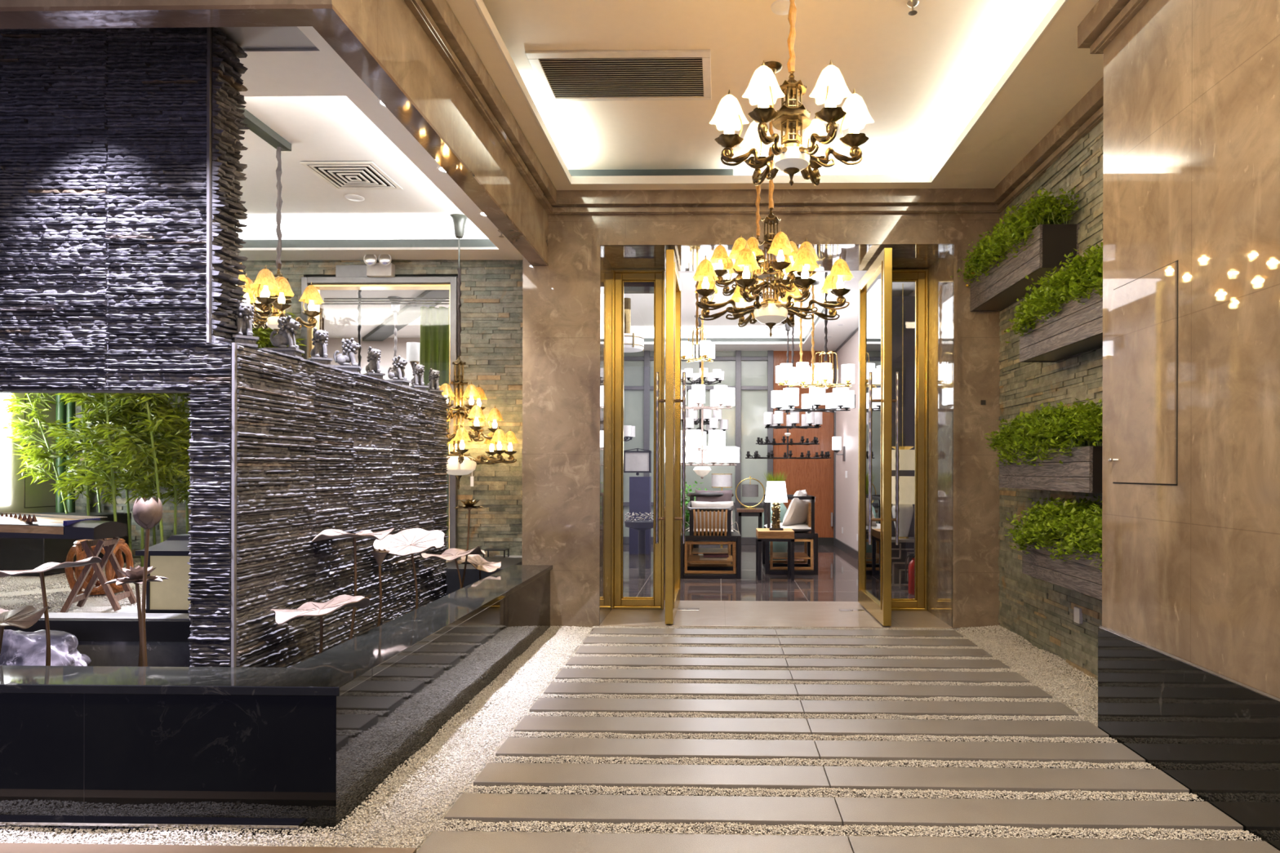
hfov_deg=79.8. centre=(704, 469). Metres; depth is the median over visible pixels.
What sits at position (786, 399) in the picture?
ring chandelier
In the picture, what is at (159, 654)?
wall
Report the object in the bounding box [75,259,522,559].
wall
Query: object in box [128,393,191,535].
bamboo plant
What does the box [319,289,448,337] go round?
ceiling
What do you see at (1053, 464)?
wall planter
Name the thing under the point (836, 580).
floor
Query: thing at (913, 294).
wall
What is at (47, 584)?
gravel courtyard
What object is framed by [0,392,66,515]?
wall
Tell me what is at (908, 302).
panel
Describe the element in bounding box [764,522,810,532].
seat cushion
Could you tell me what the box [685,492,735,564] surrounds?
armchair
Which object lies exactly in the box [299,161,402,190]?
ceiling vent
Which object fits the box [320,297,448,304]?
curtain rod
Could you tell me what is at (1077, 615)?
wall outlet
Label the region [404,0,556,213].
crown molding
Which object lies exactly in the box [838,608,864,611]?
plate
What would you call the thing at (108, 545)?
trestle
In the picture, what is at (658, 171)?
trim
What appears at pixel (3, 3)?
beam
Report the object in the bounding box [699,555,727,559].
book
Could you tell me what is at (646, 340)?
cove
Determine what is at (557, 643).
gravel
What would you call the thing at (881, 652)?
path slab
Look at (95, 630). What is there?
ledge
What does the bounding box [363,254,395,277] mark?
emergency light
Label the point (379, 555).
sculpture
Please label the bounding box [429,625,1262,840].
gravel
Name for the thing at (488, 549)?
metal stand
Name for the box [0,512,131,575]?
table
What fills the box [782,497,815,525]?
cushion
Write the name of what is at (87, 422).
bamboo plant
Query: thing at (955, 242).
trim
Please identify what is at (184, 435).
bamboo plant
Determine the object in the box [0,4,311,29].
trim
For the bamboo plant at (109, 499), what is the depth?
6.51 m
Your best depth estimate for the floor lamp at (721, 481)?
10.77 m
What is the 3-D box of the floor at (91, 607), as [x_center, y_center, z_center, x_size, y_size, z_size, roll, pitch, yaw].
[-3.988,0.845,5.354,3.820,0.090,3.050,0,0,1]
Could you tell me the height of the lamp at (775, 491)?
0.540 m
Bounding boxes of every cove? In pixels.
[239,239,496,248]
[644,280,844,342]
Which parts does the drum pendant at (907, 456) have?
lamp shade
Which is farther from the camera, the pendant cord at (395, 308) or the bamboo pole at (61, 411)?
the pendant cord at (395, 308)
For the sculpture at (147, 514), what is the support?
on the pond
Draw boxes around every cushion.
[687,528,733,533]
[691,501,733,533]
[694,489,732,502]
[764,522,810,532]
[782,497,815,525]
[791,489,807,501]
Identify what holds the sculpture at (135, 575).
on the pond
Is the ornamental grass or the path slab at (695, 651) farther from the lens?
the ornamental grass
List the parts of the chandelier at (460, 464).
lamp shade, arm, arm, lamp shade, rod, lamp shade, arm, lamp shade, lamp shade, drip dish, candle bulb, arm, drip dish, lamp shade, candle bulb, arm, lamp shade, drip dish, candle bulb, lamp shade, drip dish, candle bulb, lamp shade, arm, arm, arm, lamp shade, drip dish, candle bulb, arm, lamp shade, drip dish, candle bulb, lamp shade, drip dish, candle bulb, lamp shade, candle bulb, drip dish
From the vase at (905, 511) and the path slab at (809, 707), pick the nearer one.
the path slab at (809, 707)
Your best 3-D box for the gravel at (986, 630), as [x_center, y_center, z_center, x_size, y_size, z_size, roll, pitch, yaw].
[2.056,1.203,4.696,0.396,0.063,2.278,0,0,1]
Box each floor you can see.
[0,558,454,613]
[491,555,522,557]
[598,544,956,630]
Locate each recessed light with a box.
[377,98,386,107]
[436,165,446,173]
[478,211,486,216]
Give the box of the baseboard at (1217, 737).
[1097,626,1279,850]
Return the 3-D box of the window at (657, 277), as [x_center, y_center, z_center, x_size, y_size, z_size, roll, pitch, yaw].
[-0.570,-0.267,6.737,0.455,2.930,0.350,0,0,1]
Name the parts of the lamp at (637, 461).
panel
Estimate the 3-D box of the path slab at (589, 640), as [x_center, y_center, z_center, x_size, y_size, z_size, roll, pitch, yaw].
[-0.159,1.225,5.373,1.368,0.050,0.195,0,0,1]
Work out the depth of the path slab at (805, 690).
4.14 m
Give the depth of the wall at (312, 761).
2.62 m
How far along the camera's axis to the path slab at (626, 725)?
3.57 m
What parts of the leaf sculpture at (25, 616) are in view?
stem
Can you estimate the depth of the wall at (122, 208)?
3.25 m
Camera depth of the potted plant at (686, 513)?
10.15 m
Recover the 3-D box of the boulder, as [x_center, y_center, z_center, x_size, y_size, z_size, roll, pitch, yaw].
[-3.333,0.986,3.600,0.872,0.480,0.226,0,0,1]
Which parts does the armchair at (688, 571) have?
arm post, frame, armrest rail, frame, arm post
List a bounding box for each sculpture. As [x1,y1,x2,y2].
[0,555,102,666]
[0,604,50,653]
[104,564,168,666]
[133,497,163,666]
[270,594,370,653]
[311,528,394,639]
[369,548,390,626]
[373,528,444,608]
[421,546,485,589]
[453,498,484,587]
[457,554,501,580]
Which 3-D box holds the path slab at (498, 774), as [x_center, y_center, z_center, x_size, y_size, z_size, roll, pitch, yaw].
[-0.204,1.224,3.009,1.366,0.050,0.195,0,0,1]
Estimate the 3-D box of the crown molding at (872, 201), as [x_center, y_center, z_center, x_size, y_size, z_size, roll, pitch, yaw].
[0.529,-2.049,5.823,3.480,0.161,0.095,0,0,1]
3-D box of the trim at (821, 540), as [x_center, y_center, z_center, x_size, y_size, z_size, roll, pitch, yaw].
[1.604,1.144,12.247,1.065,0.120,0.012,0,0,1]
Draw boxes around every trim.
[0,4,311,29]
[0,818,302,828]
[0,842,416,852]
[39,612,191,620]
[362,289,449,341]
[568,168,733,176]
[592,237,960,627]
[794,537,833,545]
[833,327,858,560]
[1099,625,1279,702]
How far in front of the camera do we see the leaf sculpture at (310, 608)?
3.44 m
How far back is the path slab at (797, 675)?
4.44 m
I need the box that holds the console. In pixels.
[891,537,914,588]
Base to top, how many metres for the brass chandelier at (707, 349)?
1.008 m
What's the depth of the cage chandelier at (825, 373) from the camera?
7.85 m
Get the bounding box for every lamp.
[623,448,651,475]
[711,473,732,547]
[735,476,764,509]
[764,481,787,530]
[891,475,915,538]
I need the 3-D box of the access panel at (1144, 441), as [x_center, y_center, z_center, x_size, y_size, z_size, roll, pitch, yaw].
[1.840,-0.380,3.222,0.041,0.882,0.487,0,0,1]
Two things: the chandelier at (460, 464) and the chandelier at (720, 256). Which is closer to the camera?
the chandelier at (720, 256)
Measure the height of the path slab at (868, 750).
0.050 m
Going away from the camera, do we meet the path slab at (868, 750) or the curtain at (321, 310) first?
the path slab at (868, 750)
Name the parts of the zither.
panel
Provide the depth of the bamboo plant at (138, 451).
5.85 m
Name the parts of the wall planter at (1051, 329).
panel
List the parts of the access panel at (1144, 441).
door knob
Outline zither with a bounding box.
[0,511,127,539]
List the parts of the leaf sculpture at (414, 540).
stem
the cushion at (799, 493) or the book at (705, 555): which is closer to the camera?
the book at (705, 555)
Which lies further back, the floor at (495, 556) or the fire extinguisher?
the fire extinguisher
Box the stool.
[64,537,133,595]
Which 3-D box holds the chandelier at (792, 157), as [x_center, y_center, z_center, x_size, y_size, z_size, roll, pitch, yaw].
[0.343,-1.708,2.994,0.648,1.182,0.564,0,0,1]
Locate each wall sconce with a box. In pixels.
[406,342,420,369]
[831,436,845,461]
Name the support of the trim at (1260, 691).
attached to the wall at (1191, 568)
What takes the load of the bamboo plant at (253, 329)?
on the floor at (91, 607)
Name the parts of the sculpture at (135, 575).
stem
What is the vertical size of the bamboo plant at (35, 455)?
1.824 m
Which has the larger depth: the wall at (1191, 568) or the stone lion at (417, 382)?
the stone lion at (417, 382)
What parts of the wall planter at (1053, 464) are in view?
panel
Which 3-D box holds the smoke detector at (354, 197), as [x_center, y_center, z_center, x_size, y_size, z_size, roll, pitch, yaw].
[-2.704,-2.101,5.888,0.140,0.012,0.140,0,0,1]
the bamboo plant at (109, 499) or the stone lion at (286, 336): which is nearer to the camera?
the stone lion at (286, 336)
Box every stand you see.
[483,547,509,557]
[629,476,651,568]
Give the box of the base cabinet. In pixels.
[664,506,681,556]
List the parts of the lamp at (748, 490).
lamp shade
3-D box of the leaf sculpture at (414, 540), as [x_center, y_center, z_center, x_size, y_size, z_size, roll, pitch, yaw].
[-1.714,0.666,4.440,0.360,0.630,0.347,0,0,1]
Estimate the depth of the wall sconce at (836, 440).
11.25 m
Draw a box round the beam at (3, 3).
[0,0,297,7]
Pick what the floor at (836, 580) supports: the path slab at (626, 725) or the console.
the console
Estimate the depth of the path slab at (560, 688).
4.17 m
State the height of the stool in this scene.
0.340 m
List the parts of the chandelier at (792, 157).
drip dish, lamp shade, candle bulb, shade rod, arm, lamp shade, drip dish, candle bulb, candle bulb, lamp shade, drip dish, arm, shade rod, arm, lamp shade, arm, drip dish, candle bulb, lamp shade, arm, shade rod, lamp shade, drip dish, candle bulb, arm, shade rod, drip dish, candle bulb, lamp shade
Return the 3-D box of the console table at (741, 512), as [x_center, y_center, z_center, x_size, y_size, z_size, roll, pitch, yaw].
[0.674,0.889,11.289,0.395,0.626,0.400,0,0,1]
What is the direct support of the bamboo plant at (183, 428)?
on the floor at (91, 607)
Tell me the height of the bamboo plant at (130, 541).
2.260 m
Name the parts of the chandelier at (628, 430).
lamp shade, lamp shade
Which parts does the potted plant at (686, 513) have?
pot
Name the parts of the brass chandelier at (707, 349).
lamp shade, arm, lamp shade, stem, arm, lamp shade, arm, lamp shade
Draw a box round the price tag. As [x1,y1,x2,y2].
[470,458,473,486]
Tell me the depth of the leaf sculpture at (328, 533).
3.88 m
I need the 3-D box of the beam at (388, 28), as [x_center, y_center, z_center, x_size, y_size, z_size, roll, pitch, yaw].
[-1.302,-1.963,4.256,0.120,0.740,3.300,0,0,1]
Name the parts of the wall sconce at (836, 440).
lamp shade, arm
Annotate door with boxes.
[655,248,685,624]
[857,248,899,626]
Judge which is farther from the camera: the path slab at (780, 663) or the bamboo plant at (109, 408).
the bamboo plant at (109, 408)
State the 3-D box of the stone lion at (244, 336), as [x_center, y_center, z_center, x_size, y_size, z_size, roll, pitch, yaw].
[-2.067,-0.651,3.413,0.101,0.207,0.149,0,0,-39]
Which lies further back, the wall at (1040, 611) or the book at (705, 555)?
the book at (705, 555)
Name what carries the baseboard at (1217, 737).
attached to the wall
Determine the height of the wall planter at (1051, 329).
0.518 m
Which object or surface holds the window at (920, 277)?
in the wall at (557, 297)
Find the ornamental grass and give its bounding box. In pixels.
[763,471,788,481]
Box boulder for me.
[0,629,91,666]
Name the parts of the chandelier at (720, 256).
lamp shade, candle bulb, drip dish, arm, candle bulb, drip dish, arm, lamp shade, arm, lamp shade, lamp shade, arm, candle bulb, lamp shade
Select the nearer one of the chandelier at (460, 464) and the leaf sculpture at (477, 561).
the leaf sculpture at (477, 561)
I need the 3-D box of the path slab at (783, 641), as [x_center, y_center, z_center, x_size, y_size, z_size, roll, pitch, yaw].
[1.203,1.228,5.346,1.350,0.050,0.195,0,0,1]
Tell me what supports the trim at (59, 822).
attached to the wall at (312, 761)
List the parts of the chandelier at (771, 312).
drip dish, lamp shade, candle bulb, lamp shade, drip dish, shade rod, arm, arm, drip dish, lamp shade, lamp shade, candle bulb, lamp shade, drip dish, candle bulb, arm, shade rod, arm, arm, arm, lamp shade, arm, arm, lamp shade, drip dish, candle bulb, lamp shade, drip dish, arm, lamp shade, arm, drip dish, arm, candle bulb, lamp shade, drip dish, drip dish, lamp shade, arm, arm, lamp shade, drip dish, candle bulb, lamp shade, drip dish, candle bulb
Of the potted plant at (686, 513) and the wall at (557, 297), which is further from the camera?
the potted plant at (686, 513)
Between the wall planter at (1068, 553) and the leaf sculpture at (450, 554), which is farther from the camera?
the leaf sculpture at (450, 554)
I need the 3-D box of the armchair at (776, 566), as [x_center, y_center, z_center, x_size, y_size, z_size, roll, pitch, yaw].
[1.012,0.753,9.102,0.606,0.900,0.680,0,0,1]
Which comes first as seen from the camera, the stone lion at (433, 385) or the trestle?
the trestle
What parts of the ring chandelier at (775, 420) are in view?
lamp shade, arm, lamp shade, lamp shade, arm, lamp shade, lamp shade, arm, lamp shade, lamp shade, arm, lamp shade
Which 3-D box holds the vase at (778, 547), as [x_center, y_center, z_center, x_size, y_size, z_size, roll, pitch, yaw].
[0.910,0.757,9.734,0.340,0.891,0.340,0,0,1]
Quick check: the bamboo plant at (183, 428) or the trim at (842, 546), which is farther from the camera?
the trim at (842, 546)
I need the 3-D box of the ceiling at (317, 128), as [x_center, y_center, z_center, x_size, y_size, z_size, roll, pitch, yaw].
[-1.691,-2.025,7.875,8.500,0.280,10.320,0,0,1]
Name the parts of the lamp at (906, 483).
lamp shade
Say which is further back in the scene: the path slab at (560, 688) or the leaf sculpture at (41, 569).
the path slab at (560, 688)
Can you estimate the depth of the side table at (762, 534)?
8.27 m
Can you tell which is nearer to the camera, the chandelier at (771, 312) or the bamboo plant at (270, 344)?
the chandelier at (771, 312)
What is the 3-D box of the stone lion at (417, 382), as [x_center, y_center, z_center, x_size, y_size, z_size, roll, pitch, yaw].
[-2.028,-0.651,5.388,0.101,0.207,0.149,0,0,-39]
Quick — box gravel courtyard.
[0,560,146,612]
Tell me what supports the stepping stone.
on the floor at (91, 607)
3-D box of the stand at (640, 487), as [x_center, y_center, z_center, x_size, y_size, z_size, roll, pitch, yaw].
[-0.794,0.640,9.417,0.250,1.115,0.200,0,0,1]
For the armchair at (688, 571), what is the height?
0.832 m
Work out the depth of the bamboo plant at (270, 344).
6.54 m
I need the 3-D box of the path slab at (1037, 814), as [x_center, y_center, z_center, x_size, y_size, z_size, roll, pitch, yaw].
[1.151,1.228,2.687,1.350,0.050,0.195,0,0,1]
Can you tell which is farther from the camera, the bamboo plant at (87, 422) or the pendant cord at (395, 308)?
the pendant cord at (395, 308)
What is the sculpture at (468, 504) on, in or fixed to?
on the pond
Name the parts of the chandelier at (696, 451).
lamp shade, lamp shade, lamp shade, arm, lamp shade, lamp shade, arm, lamp shade, lamp shade, arm, lamp shade, lamp shade, stem, lamp shade, arm, lamp shade, arm, lamp shade, lamp shade, arm, arm, lamp shade, lamp shade, lamp shade, lamp shade, lamp shade, lamp shade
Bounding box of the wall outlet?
[1073,606,1083,623]
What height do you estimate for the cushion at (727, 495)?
0.392 m
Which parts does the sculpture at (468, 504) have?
stem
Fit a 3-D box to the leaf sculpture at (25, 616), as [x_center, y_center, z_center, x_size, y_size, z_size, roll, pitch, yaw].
[-2.786,0.761,3.022,0.267,0.438,0.269,0,0,20]
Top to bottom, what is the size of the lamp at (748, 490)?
0.484 m
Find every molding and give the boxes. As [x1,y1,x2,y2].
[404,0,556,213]
[473,0,1068,184]
[547,188,1000,215]
[994,0,1148,212]
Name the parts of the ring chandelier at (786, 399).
lamp shade, lamp shade, arm, arm, arm, lamp shade, arm, lamp shade, arm, arm, lamp shade, lamp shade, lamp shade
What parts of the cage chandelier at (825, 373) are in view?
lamp shade, lamp shade, arm, arm, lamp shade, arm, lamp shade, arm, arm, lamp shade, lamp shade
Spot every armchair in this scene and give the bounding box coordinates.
[680,501,741,578]
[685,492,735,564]
[762,494,817,574]
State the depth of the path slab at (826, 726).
3.54 m
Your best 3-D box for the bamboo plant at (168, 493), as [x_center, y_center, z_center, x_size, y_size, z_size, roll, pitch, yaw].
[-4.455,-0.265,6.536,0.722,2.106,0.570,0,0,-17]
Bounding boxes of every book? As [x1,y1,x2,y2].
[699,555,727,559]
[702,553,728,557]
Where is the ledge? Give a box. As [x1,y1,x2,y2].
[4,619,191,641]
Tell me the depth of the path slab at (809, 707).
3.84 m
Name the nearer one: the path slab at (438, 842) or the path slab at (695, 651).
the path slab at (438, 842)
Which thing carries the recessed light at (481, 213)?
in the ceiling at (317, 128)
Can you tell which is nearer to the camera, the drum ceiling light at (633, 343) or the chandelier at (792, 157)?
the chandelier at (792, 157)
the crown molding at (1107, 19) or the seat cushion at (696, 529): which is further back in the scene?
the seat cushion at (696, 529)
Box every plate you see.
[676,608,699,610]
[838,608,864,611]
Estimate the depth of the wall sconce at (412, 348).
8.20 m
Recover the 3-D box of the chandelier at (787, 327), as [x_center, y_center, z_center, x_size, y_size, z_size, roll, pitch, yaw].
[1.191,-1.149,10.879,1.209,1.977,1.232,0,0,1]
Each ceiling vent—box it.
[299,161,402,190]
[524,49,711,101]
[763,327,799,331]
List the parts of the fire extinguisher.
hose handle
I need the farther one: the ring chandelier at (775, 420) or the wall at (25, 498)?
the ring chandelier at (775, 420)
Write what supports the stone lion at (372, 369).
on the wall at (122, 208)
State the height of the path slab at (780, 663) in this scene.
0.050 m
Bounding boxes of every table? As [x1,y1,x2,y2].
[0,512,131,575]
[624,512,653,576]
[736,507,764,536]
[755,528,794,581]
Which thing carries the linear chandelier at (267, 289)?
hanging from the ceiling at (317, 128)
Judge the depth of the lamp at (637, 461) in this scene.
9.37 m
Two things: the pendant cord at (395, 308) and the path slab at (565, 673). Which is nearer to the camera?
the path slab at (565, 673)
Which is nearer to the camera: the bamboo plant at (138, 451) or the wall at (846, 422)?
the bamboo plant at (138, 451)
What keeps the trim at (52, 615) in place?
attached to the wall at (312, 761)
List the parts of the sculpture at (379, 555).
stem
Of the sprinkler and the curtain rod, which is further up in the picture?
the sprinkler
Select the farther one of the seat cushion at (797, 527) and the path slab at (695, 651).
the seat cushion at (797, 527)
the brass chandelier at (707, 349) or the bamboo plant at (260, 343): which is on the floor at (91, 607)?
the bamboo plant at (260, 343)
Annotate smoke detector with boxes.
[344,194,364,201]
[770,0,795,15]
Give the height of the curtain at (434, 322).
2.250 m
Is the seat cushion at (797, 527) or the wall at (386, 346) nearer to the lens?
the seat cushion at (797, 527)
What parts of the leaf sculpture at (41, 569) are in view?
stem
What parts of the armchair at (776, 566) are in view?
arm frame, frame, frame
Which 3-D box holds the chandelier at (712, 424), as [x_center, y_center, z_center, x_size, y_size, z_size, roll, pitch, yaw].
[-0.058,-1.323,10.603,0.780,1.634,0.728,0,0,1]
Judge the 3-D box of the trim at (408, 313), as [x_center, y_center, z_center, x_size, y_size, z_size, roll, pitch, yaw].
[-3.515,-1.934,9.221,0.245,0.049,5.195,0,0,-34]
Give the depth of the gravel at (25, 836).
2.54 m
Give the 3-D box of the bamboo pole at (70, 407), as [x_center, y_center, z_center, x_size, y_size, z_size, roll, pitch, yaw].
[-5.539,-0.265,6.660,0.061,2.100,0.062,0,0,1]
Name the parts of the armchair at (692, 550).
frame, arm frame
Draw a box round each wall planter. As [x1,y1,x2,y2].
[950,186,1079,311]
[983,398,1102,493]
[1004,241,1102,362]
[1004,493,1103,599]
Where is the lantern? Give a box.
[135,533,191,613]
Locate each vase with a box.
[762,502,787,560]
[891,503,913,536]
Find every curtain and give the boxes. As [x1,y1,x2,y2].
[319,307,324,357]
[419,306,448,549]
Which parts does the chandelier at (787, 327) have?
arm, arm, arm, arm, arm, arm, arm, stem, arm, arm, arm, arm, arm, arm, arm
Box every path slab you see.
[416,831,853,852]
[444,793,842,834]
[473,762,829,797]
[495,737,819,765]
[514,715,811,740]
[529,697,804,718]
[543,682,797,700]
[555,668,792,684]
[565,656,787,670]
[575,645,783,657]
[582,636,780,647]
[590,627,777,637]
[775,629,963,639]
[778,637,977,648]
[782,647,992,659]
[785,657,1009,671]
[790,670,1029,685]
[795,684,1052,702]
[800,700,1078,720]
[806,718,1109,742]
[814,740,1145,768]
[823,765,1189,800]
[835,797,1243,839]
[848,835,1279,852]
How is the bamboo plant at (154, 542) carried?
on the floor at (91, 607)
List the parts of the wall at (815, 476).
door handle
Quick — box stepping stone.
[118,608,146,613]
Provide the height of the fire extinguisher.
0.386 m
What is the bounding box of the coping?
[0,564,552,696]
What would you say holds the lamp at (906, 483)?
on the console
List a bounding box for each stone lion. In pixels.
[231,300,258,347]
[263,315,304,358]
[306,327,333,366]
[332,337,361,373]
[361,346,385,380]
[384,355,411,387]
[410,362,428,391]
[426,368,443,395]
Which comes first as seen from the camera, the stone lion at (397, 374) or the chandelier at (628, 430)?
the stone lion at (397, 374)
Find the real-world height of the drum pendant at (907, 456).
1.916 m
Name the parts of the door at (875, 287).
pane, handle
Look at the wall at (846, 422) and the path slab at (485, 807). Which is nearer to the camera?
the path slab at (485, 807)
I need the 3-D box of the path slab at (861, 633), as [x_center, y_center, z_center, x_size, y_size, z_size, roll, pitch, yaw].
[1.208,1.228,5.641,1.350,0.050,0.195,0,0,1]
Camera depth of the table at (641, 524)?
8.58 m
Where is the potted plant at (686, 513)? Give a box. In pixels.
[680,480,706,555]
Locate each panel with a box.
[335,265,367,276]
[891,296,915,583]
[1108,260,1177,485]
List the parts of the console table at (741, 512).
leg, leg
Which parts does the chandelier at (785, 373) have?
lamp shade, lamp shade, arm, arm, lamp shade, lamp shade, lamp shade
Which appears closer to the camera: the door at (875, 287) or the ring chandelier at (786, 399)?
the door at (875, 287)
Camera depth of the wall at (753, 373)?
12.30 m
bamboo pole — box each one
[55,392,66,512]
[66,392,75,512]
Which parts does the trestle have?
leg, leg, leg, leg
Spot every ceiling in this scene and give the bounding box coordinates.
[213,26,915,351]
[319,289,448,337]
[446,0,1103,190]
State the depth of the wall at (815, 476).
12.25 m
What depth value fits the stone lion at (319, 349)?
4.03 m
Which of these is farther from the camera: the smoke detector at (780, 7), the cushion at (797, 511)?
the cushion at (797, 511)
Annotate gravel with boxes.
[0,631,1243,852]
[0,825,333,846]
[314,625,592,848]
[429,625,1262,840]
[951,624,1097,727]
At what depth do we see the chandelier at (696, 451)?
9.06 m
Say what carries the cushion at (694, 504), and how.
on the seat cushion at (696, 529)
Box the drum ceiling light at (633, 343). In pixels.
[623,297,644,352]
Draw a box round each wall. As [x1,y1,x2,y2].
[0,26,449,667]
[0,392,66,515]
[0,557,550,833]
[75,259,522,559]
[75,640,191,666]
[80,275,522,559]
[324,337,420,386]
[522,213,1001,633]
[623,351,767,537]
[773,351,834,537]
[835,330,858,551]
[907,289,915,520]
[998,120,1102,691]
[1102,0,1279,697]
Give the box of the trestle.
[59,537,136,613]
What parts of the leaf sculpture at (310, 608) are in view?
stem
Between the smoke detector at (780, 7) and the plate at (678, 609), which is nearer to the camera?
the smoke detector at (780, 7)
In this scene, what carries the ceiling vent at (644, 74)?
in the ceiling at (922, 77)
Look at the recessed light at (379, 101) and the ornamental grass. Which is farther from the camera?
the ornamental grass
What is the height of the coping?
0.032 m
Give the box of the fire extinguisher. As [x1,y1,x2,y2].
[905,554,914,595]
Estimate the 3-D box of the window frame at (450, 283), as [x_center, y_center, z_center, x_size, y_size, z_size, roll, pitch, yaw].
[-2.915,-0.468,6.893,1.400,2.520,0.170,0,0,1]
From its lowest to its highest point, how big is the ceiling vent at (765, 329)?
0.010 m
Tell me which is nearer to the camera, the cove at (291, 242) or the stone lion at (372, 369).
the stone lion at (372, 369)
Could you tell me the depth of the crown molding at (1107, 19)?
4.38 m
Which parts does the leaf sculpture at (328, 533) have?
stem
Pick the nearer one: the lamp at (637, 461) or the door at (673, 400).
the door at (673, 400)
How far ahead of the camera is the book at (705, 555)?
8.57 m
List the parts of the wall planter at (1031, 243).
panel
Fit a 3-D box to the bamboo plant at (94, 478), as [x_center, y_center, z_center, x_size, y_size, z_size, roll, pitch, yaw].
[-4.654,-0.385,6.029,0.931,2.345,0.558,0,0,1]
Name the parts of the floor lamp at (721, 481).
lamp shade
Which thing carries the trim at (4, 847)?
attached to the floor
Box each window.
[0,392,10,504]
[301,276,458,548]
[612,269,665,608]
[891,269,928,610]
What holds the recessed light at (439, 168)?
in the ceiling at (317, 128)
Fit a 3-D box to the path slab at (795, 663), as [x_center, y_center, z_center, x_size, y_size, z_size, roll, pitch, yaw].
[1.191,1.228,4.755,1.350,0.050,0.195,0,0,1]
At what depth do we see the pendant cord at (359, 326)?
7.66 m
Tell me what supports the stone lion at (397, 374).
on the wall at (122, 208)
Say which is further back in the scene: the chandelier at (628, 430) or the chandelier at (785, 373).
the chandelier at (628, 430)
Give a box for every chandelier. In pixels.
[236,106,324,333]
[439,213,518,488]
[623,425,635,441]
[680,280,715,362]
[680,294,739,479]
[680,315,728,434]
[693,61,853,337]
[709,0,874,186]
[710,182,801,298]
[745,320,831,459]
[763,315,822,429]
[771,280,854,413]
[775,291,820,386]
[796,271,854,389]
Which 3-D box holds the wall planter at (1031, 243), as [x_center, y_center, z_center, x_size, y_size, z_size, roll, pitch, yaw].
[2.062,-1.477,5.196,0.449,0.536,1.533,0,0,4]
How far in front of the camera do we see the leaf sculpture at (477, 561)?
5.47 m
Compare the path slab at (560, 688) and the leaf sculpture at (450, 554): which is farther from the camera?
the leaf sculpture at (450, 554)
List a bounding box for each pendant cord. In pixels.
[357,289,361,373]
[387,296,402,359]
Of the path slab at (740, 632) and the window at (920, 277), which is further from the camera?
the window at (920, 277)
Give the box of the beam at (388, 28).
[297,0,547,262]
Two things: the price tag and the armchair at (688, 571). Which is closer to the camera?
the price tag
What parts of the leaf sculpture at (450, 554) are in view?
stem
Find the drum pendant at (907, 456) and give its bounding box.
[891,283,915,470]
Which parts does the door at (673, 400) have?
handle, pane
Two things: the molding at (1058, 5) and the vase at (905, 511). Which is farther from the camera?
the vase at (905, 511)
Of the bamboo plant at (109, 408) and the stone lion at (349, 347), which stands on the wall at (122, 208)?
the stone lion at (349, 347)
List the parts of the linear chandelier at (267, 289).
lamp shade, candle bulb, lamp shade, lamp shade, arm, arm, arm, arm, shade rod, lamp shade, drip dish, lamp shade, drip dish, candle bulb, lamp shade, arm, candle bulb, drip dish, lamp shade, arm, lamp shade, drip dish, candle bulb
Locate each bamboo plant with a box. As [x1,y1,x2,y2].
[0,392,102,513]
[43,392,151,515]
[46,392,130,512]
[65,392,163,521]
[76,393,179,552]
[91,393,191,567]
[92,393,189,542]
[106,395,186,545]
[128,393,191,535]
[141,393,190,533]
[155,405,192,488]
[168,325,253,491]
[184,326,277,486]
[241,295,306,354]
[252,324,278,348]
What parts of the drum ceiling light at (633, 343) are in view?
lamp shade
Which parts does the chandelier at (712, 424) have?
lamp shade, lamp shade, lamp shade, lamp shade, arm, lamp shade, stem, lamp shade, lamp shade, lamp shade, lamp shade, arm, lamp shade, lamp shade, lamp shade, lamp shade, lamp shade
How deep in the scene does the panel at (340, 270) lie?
6.83 m
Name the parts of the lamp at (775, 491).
lamp shade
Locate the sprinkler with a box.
[906,0,919,15]
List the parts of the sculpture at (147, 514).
stem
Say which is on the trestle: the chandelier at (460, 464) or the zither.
the zither
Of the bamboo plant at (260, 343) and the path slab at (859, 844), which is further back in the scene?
the bamboo plant at (260, 343)
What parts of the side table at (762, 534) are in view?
leg, leg, leg, leg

